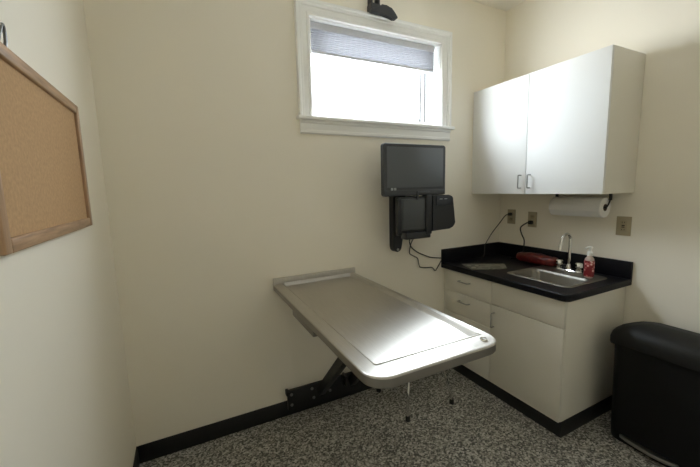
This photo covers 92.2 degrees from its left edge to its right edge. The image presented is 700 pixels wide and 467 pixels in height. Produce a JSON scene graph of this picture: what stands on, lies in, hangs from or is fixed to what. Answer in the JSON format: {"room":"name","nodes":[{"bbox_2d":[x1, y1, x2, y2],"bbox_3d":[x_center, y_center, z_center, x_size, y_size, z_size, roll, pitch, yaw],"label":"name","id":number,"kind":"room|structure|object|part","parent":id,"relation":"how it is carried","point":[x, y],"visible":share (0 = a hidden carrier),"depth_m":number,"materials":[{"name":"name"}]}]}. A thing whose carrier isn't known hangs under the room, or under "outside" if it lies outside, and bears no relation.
{"room":"veterinary clinic","nodes":[
{"label":"veterinary clinic","id":0,"kind":"room"},
{"bbox_2d":[0,0,135,466],"bbox_3d":[-0.564,0.021,0.248,0.155,2.761,3.310,-5,8,-26],"label":"wall","id":1,"kind":"structure","parent":0,"point":[65,400],"depth_m":0.98,"materials":[{"name":"white paint"}]},
{"bbox_2d":[0,42,92,255],"bbox_3d":[-0.812,-0.204,0.910,0.019,0.424,0.695,-5,8,-26],"label":"cork board","id":2,"kind":"object","parent":1,"relation":"attached to","point":[44,193],"visible":1,"depth_m":0.82,"materials":[{"name":"brown wood"}]},
{"bbox_2d":[0,22,7,46],"bbox_3d":[-0.722,-0.414,0.699,0.013,0.044,0.042,-5,8,-26],"label":"wire hook","id":3,"kind":"object","parent":2,"relation":"attached to","point":[2,25],"visible":0.98,"depth_m":0.71,"materials":[{"name":"grey metal"}]},
{"bbox_3d":[-0.664,-0.169,0.614,0.019,0.424,0.030,-5,8,-26],"label":"frame rail","id":4,"kind":"part","parent":2,"relation":"part of","materials":[{"name":"brown wood"}]},
{"bbox_3d":[-0.818,-0.399,0.884,0.019,0.030,0.635,-5,8,-26],"label":"frame rail","id":5,"kind":"part","parent":2,"relation":"part of","materials":[{"name":"brown wood"}]},
{"bbox_3d":[-0.807,-0.009,0.935,0.019,0.030,0.635,-5,8,-26],"label":"frame rail","id":6,"kind":"part","parent":2,"relation":"part of","materials":[{"name":"brown wood"}]},
{"bbox_3d":[-0.961,-0.239,1.205,0.019,0.424,0.030,-5,8,-26],"label":"frame rail","id":7,"kind":"part","parent":2,"relation":"part of","materials":[{"name":"brown wood"}]},
{"bbox_2d":[133,446,139,466],"bbox_3d":[-0.457,1.333,0.456,0.007,0.101,3.000,-5,8,-26],"label":"baseboard","id":8,"kind":"structure","parent":1,"relation":"attached to","point":[136,463],"depth_m":1.73,"materials":[{"name":"black plastic"}]},
{"bbox_2d":[83,0,505,446],"bbox_3d":[0.009,-0.260,2.277,2.700,2.761,0.155,-5,8,-26],"label":"wall","id":9,"kind":"structure","parent":0,"point":[216,192],"depth_m":1.88,"materials":[{"name":"white paint"}]},
{"bbox_2d":[138,382,371,463],"bbox_3d":[-0.190,1.091,2.246,2.083,0.101,0.007,-5,8,-26],"label":"baseboard","id":10,"kind":"structure","parent":9,"relation":"attached to","point":[184,440],"depth_m":1.96,"materials":[{"name":"black plastic"}]},
{"bbox_2d":[273,267,354,289],"bbox_3d":[-0.212,0.282,2.127,0.548,0.072,0.016,-5,8,-26],"label":"backsplash","id":11,"kind":"structure","parent":9,"relation":"attached to","point":[280,280],"depth_m":2.11,"materials":[{"name":"silver metal"}]},
{"bbox_2d":[293,0,454,140],"bbox_3d":[0.183,-1.016,2.248,1.188,0.747,0.203,-5,8,-26],"label":"window","id":12,"kind":"structure","parent":9,"relation":"in","point":[433,122],"depth_m":2.18,"materials":[{"name":"white paint"}]},
{"bbox_3d":[0.149,-1.035,2.314,0.884,0.503,0.026,-5,8,-26],"label":"sash","id":13,"kind":"part","parent":12,"relation":"part of","materials":[{"name":"white paint"}]},
{"bbox_3d":[0.148,-1.026,2.317,0.968,0.555,0.038,-5,8,-26],"label":"frame","id":14,"kind":"part","parent":12,"relation":"part of","materials":[{"name":"white paint"}]},
{"bbox_2d":[310,21,434,73],"bbox_3d":[0.176,-1.202,2.207,0.938,0.177,0.036,-5,8,-26],"label":"window shade","id":15,"kind":"object","parent":12,"relation":"attached to","point":[330,41],"visible":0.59,"depth_m":2.17,"materials":[{"name":"grey fabric"}]},
{"bbox_3d":[0.178,-1.122,2.219,0.936,0.016,0.032,-5,8,-26],"label":"rail","id":16,"kind":"part","parent":15,"relation":"part of","materials":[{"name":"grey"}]},
{"bbox_3d":[0.192,-0.732,2.283,1.188,0.023,0.198,-5,8,-26],"label":"sill","id":17,"kind":"part","parent":12,"relation":"part of","materials":[{"name":"white paint"}]},
{"bbox_2d":[367,0,397,20],"bbox_3d":[0.201,-1.411,2.112,0.192,0.126,0.068,-5,8,-26],"label":"wall bracket","id":18,"kind":"object","parent":9,"relation":"attached to","point":[375,8],"visible":0.97,"depth_m":2.08,"materials":[{"name":"black plastic"}]},
{"bbox_2d":[273,267,495,410],"bbox_3d":[0.067,0.733,1.664,0.567,0.859,1.182,-5,8,-26],"label":"exam table","id":19,"kind":"object","parent":9,"relation":"attached to","point":[387,338],"visible":1,"depth_m":1.41,"materials":[{"name":"silver metal"}]},
{"bbox_3d":[-0.152,1.023,2.206,0.530,0.155,0.083,-5,8,-26],"label":"wall plate","id":20,"kind":"part","parent":19,"relation":"part of","materials":[{"name":"black metal"}]},
{"bbox_2d":[389,194,431,251],"bbox_3d":[0.377,-0.126,2.265,0.275,0.520,0.222,-5,8,-26],"label":"wall mount","id":21,"kind":"object","parent":9,"relation":"attached to","point":[410,218],"visible":0.9,"depth_m":2.19,"materials":[{"name":"black plastic"}]},
{"bbox_2d":[381,143,444,199],"bbox_3d":[0.408,-0.391,2.171,0.486,0.352,0.083,-5,8,-26],"label":"monitor","id":22,"kind":"object","parent":21,"relation":"attached to","point":[416,170],"visible":1,"depth_m":2.13,"materials":[{"name":"grey plastic"}]},
{"bbox_2d":[395,194,431,235],"bbox_3d":[0.399,-0.121,2.215,0.270,0.262,0.112,-5,8,-26],"label":"keyboard tray","id":23,"kind":"object","parent":21,"relation":"on","point":[413,216],"depth_m":2.17,"materials":[{"name":"black plastic"}]},
{"bbox_3d":[0.409,-0.124,2.172,0.184,0.202,0.016,-5,8,-26],"label":"keyboard panel","id":24,"kind":"part","parent":21,"relation":"part of","materials":[{"name":"grey plastic"}]},
{"bbox_2d":[409,239,441,270],"bbox_3d":[0.543,0.139,2.482,0.100,0.316,0.348,6,11,45],"label":"cable","id":25,"kind":"object","parent":21,"relation":"hanging from","point":[412,239],"visible":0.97,"depth_m":2.48,"materials":[{"name":"grey plastic"}]},
{"bbox_2d":[409,240,441,258],"bbox_3d":[0.539,0.095,2.466,0.373,0.228,0.086,-9,10,-43],"label":"cable","id":26,"kind":"object","parent":21,"relation":"hanging from","point":[409,240],"visible":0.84,"depth_m":2.50,"materials":[{"name":"black plastic"}]},
{"bbox_2d":[422,195,454,230],"bbox_3d":[0.596,-0.149,2.344,0.210,0.237,0.173,-5,8,-26],"label":"computer","id":27,"kind":"object","parent":21,"relation":"attached to","point":[443,216],"visible":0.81,"depth_m":2.27,"materials":[{"name":"black plastic"}]},
{"bbox_3d":[0.631,-0.220,2.262,0.132,0.063,0.007,-5,8,-26],"label":"panel","id":28,"kind":"part","parent":27,"relation":"part of","materials":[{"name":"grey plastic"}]},
{"bbox_2d":[139,368,664,466],"bbox_3d":[0.750,1.333,1.062,3.010,0.120,3.310,-5,8,-26],"label":"floor","id":29,"kind":"structure","parent":0,"point":[366,428],"depth_m":1.93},
{"bbox_2d":[376,370,453,421],"bbox_3d":[0.431,0.897,2.274,0.383,0.447,0.374,-5,8,-26],"label":"stool","id":30,"kind":"object","parent":29,"relation":"on","point":[451,400],"visible":0.25,"depth_m":2.09,"materials":[{"name":"grey metal"}]},
{"bbox_3d":[0.372,0.943,2.112,0.022,0.365,0.157,1,8,20],"label":"leg","id":31,"kind":"part","parent":30,"relation":"part of","materials":[{"name":"silver metal"}]},
{"bbox_3d":[0.601,0.922,2.224,0.156,0.365,0.022,1,8,17],"label":"leg","id":32,"kind":"part","parent":30,"relation":"part of","materials":[{"name":"silver metal"}]},
{"bbox_2d":[444,268,625,437],"bbox_3d":[1.200,0.684,2.371,0.635,0.802,0.931,-5,8,-26],"label":"base cabinet","id":33,"kind":"object","parent":29,"relation":"on","point":[552,362],"visible":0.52,"depth_m":2.01,"materials":[{"name":"white laminate"}]},
{"bbox_3d":[0.851,0.694,2.459,0.018,0.163,0.429,-5,8,-26],"label":"drawer","id":34,"kind":"part","parent":33,"relation":"part of","materials":[{"name":"white laminate"}]},
{"bbox_3d":[0.847,0.529,2.437,0.018,0.163,0.429,-5,8,-26],"label":"drawer","id":35,"kind":"part","parent":33,"relation":"part of","materials":[{"name":"white laminate"}]},
{"bbox_3d":[0.842,0.366,2.416,0.018,0.160,0.429,-5,8,-26],"label":"drawer","id":36,"kind":"part","parent":33,"relation":"part of","materials":[{"name":"white laminate"}]},
{"bbox_3d":[0.856,0.880,2.483,0.018,0.207,0.429,-5,8,-26],"label":"drawer","id":37,"kind":"part","parent":33,"relation":"part of","materials":[{"name":"white laminate"}]},
{"bbox_3d":[1.055,0.761,2.056,0.018,0.543,0.474,-5,8,-26],"label":"door","id":38,"kind":"part","parent":33,"relation":"part of","materials":[{"name":"white laminate"}]},
{"bbox_2d":[441,242,632,301],"bbox_3d":[1.196,0.216,2.303,0.632,0.143,0.956,-5,8,-26],"label":"countertop","id":39,"kind":"structure","parent":33,"relation":"on","point":[618,273],"depth_m":2.23,"materials":[{"name":"black laminate"}]},
{"bbox_2d":[462,264,506,269],"bbox_3d":[0.973,0.237,2.409,0.306,0.004,0.173,-1,8,7],"label":"booklet","id":40,"kind":"object","parent":39,"relation":"on","point":[471,266],"visible":1,"depth_m":2.40,"materials":[{"name":"grey paper"}]},
{"bbox_2d":[476,213,511,258],"bbox_3d":[1.139,0.016,2.714,0.336,0.357,0.072,-4,8,-16],"label":"power cord","id":41,"kind":"object","parent":39,"relation":"on","point":[508,214],"visible":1,"depth_m":2.73,"materials":[{"name":"grey plastic"}]},
{"bbox_2d":[511,220,532,258],"bbox_3d":[1.325,0.052,2.600,0.142,0.307,0.044,3,9,32],"label":"power cord","id":42,"kind":"object","parent":39,"relation":"on","point":[530,221],"visible":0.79,"depth_m":2.58,"materials":[{"name":"black plastic"}]},
{"bbox_2d":[516,251,557,265],"bbox_3d":[1.365,0.181,2.466,0.106,0.080,0.320,-5,8,-26],"label":"pouch","id":43,"kind":"object","parent":39,"relation":"on","point":[531,257],"visible":0.98,"depth_m":2.42,"materials":[{"name":"red fabric"}]},
{"bbox_2d":[507,265,606,287],"bbox_3d":[1.301,0.342,2.145,0.413,0.161,0.418,-5,8,-26],"label":"sink","id":44,"kind":"object","parent":39,"relation":"in","point":[546,274],"visible":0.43,"depth_m":2.18,"materials":[{"name":"silver metal"}]},
{"bbox_2d":[583,246,594,278],"bbox_3d":[1.446,0.173,2.039,0.057,0.195,0.050,2,8,25],"label":"soap bottle","id":45,"kind":"object","parent":44,"relation":"on","point":[589,262],"visible":1,"depth_m":2.02,"materials":[{"name":"red plastic"}]},
{"bbox_2d":[555,233,582,273],"bbox_3d":[1.401,0.122,2.186,0.136,0.260,0.170,-5,8,-26],"label":"faucet","id":46,"kind":"object","parent":39,"relation":"on","point":[559,262],"visible":1,"depth_m":2.19,"materials":[{"name":"silver metal"}]},
{"bbox_3d":[1.413,0.202,2.271,0.042,0.055,0.042,-2,7,-4],"label":"handle","id":47,"kind":"part","parent":46,"relation":"part of","materials":[{"name":"silver metal"}]},
{"bbox_3d":[1.398,0.117,2.184,0.130,0.248,0.040,-5,8,-26],"label":"spout","id":48,"kind":"part","parent":46,"relation":"part of","materials":[{"name":"silver metal"}]},
{"bbox_3d":[1.442,0.241,2.221,0.052,0.013,0.170,-5,8,-26],"label":"deck plate","id":49,"kind":"part","parent":46,"relation":"part of","materials":[{"name":"silver metal"}]},
{"bbox_3d":[1.469,0.215,2.161,0.042,0.055,0.042,-2,7,-4],"label":"handle","id":50,"kind":"part","parent":46,"relation":"part of","materials":[{"name":"silver metal"}]},
{"bbox_2d":[610,321,699,466],"bbox_3d":[1.671,0.816,1.741,0.337,0.681,0.494,-5,8,-26],"label":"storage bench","id":51,"kind":"object","parent":29,"relation":"on","point":[655,409],"visible":1,"depth_m":1.69,"materials":[{"name":"black leather"}]},
{"bbox_3d":[1.666,0.549,1.707,0.332,0.143,0.494,-5,8,-26],"label":"lid","id":52,"kind":"part","parent":51,"relation":"part of","materials":[{"name":"black leather"}]},
{"bbox_2d":[471,0,524,10],"bbox_3d":[0.675,-1.522,0.687,3.010,0.120,3.310,-5,8,-26],"label":"ceiling","id":53,"kind":"structure","parent":0,"point":[505,5],"depth_m":2.51,"materials":[{"name":"white paint"}]},
{"bbox_2d":[583,256,594,278],"bbox_3d":[1.449,0.201,2.042,0.045,0.138,0.053,-5,8,-26],"label":"label","id":54,"kind":"object","parent":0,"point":[589,262],"depth_m":2.02,"materials":[{"name":"red paper"}]},
{"bbox_2d":[499,0,699,333],"bbox_3d":[1.990,-0.210,1.502,0.155,2.761,3.310,-5,8,-26],"label":"wall","id":55,"kind":"structure","parent":0,"point":[663,245],"depth_m":1.92,"materials":[{"name":"white paint"}]},
{"bbox_2d":[507,209,515,223],"bbox_3d":[1.305,-0.137,2.725,0.009,0.116,0.072,-5,8,-26],"label":"outlet","id":56,"kind":"object","parent":55,"relation":"attached to","point":[510,219],"visible":0.92,"depth_m":2.72,"materials":[{"name":"beige plastic"}]},
{"bbox_2d":[528,212,536,226],"bbox_3d":[1.387,-0.106,2.563,0.009,0.116,0.072,-5,8,-26],"label":"outlet","id":57,"kind":"object","parent":55,"relation":"attached to","point":[532,216],"visible":0.93,"depth_m":2.56,"materials":[{"name":"beige plastic"}]},
{"bbox_2d":[472,45,645,193],"bbox_3d":[1.287,-0.654,2.260,0.364,0.766,0.932,-5,8,-26],"label":"upper cabinet","id":58,"kind":"object","parent":55,"relation":"attached to","point":[572,126],"visible":1,"depth_m":1.98,"materials":[{"name":"white laminate"}]},
{"bbox_3d":[1.059,-0.667,2.406,0.018,0.765,0.460,-5,8,-26],"label":"door","id":59,"kind":"part","parent":58,"relation":"part of","materials":[{"name":"white laminate"}]},
{"bbox_3d":[1.163,-0.340,2.196,0.034,0.093,0.008,-5,8,-26],"label":"handle","id":60,"kind":"part","parent":58,"relation":"part of","materials":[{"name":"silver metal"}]},
{"bbox_3d":[1.267,-0.619,1.992,0.018,0.765,0.464,-5,8,-26],"label":"door","id":61,"kind":"part","parent":58,"relation":"part of","materials":[{"name":"white laminate"}]},
{"bbox_2d":[555,194,612,208],"bbox_3d":[1.492,-0.215,2.178,0.060,0.092,0.334,-5,8,-26],"label":"paper towel holder","id":62,"kind":"object","parent":58,"relation":"attached to","point":[556,195],"visible":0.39,"depth_m":2.03,"materials":[{"name":"black plastic"}]},
{"bbox_2d":[549,197,610,217],"bbox_3d":[1.470,-0.173,2.172,0.126,0.124,0.314,-5,8,-26],"label":"paper towel roll","id":63,"kind":"object","parent":62,"relation":"hanging from","point":[567,206],"visible":1,"depth_m":2.11,"materials":[{"name":"white paper"}]},
{"bbox_2d":[616,216,631,235],"bbox_3d":[1.651,-0.045,2.034,0.010,0.116,0.078,-5,8,-26],"label":"outlet","id":64,"kind":"object","parent":55,"relation":"attached to","point":[623,224],"visible":1,"depth_m":2.03,"materials":[{"name":"beige plastic"}]},
{"bbox_2d":[620,220,626,231],"bbox_3d":[1.650,-0.045,2.033,0.004,0.068,0.034,-5,8,-26],"label":"receptacle","id":65,"kind":"object","parent":64,"relation":"attached to","point":[623,223],"depth_m":2.03,"materials":[{"name":"beige plastic"}]}
]}

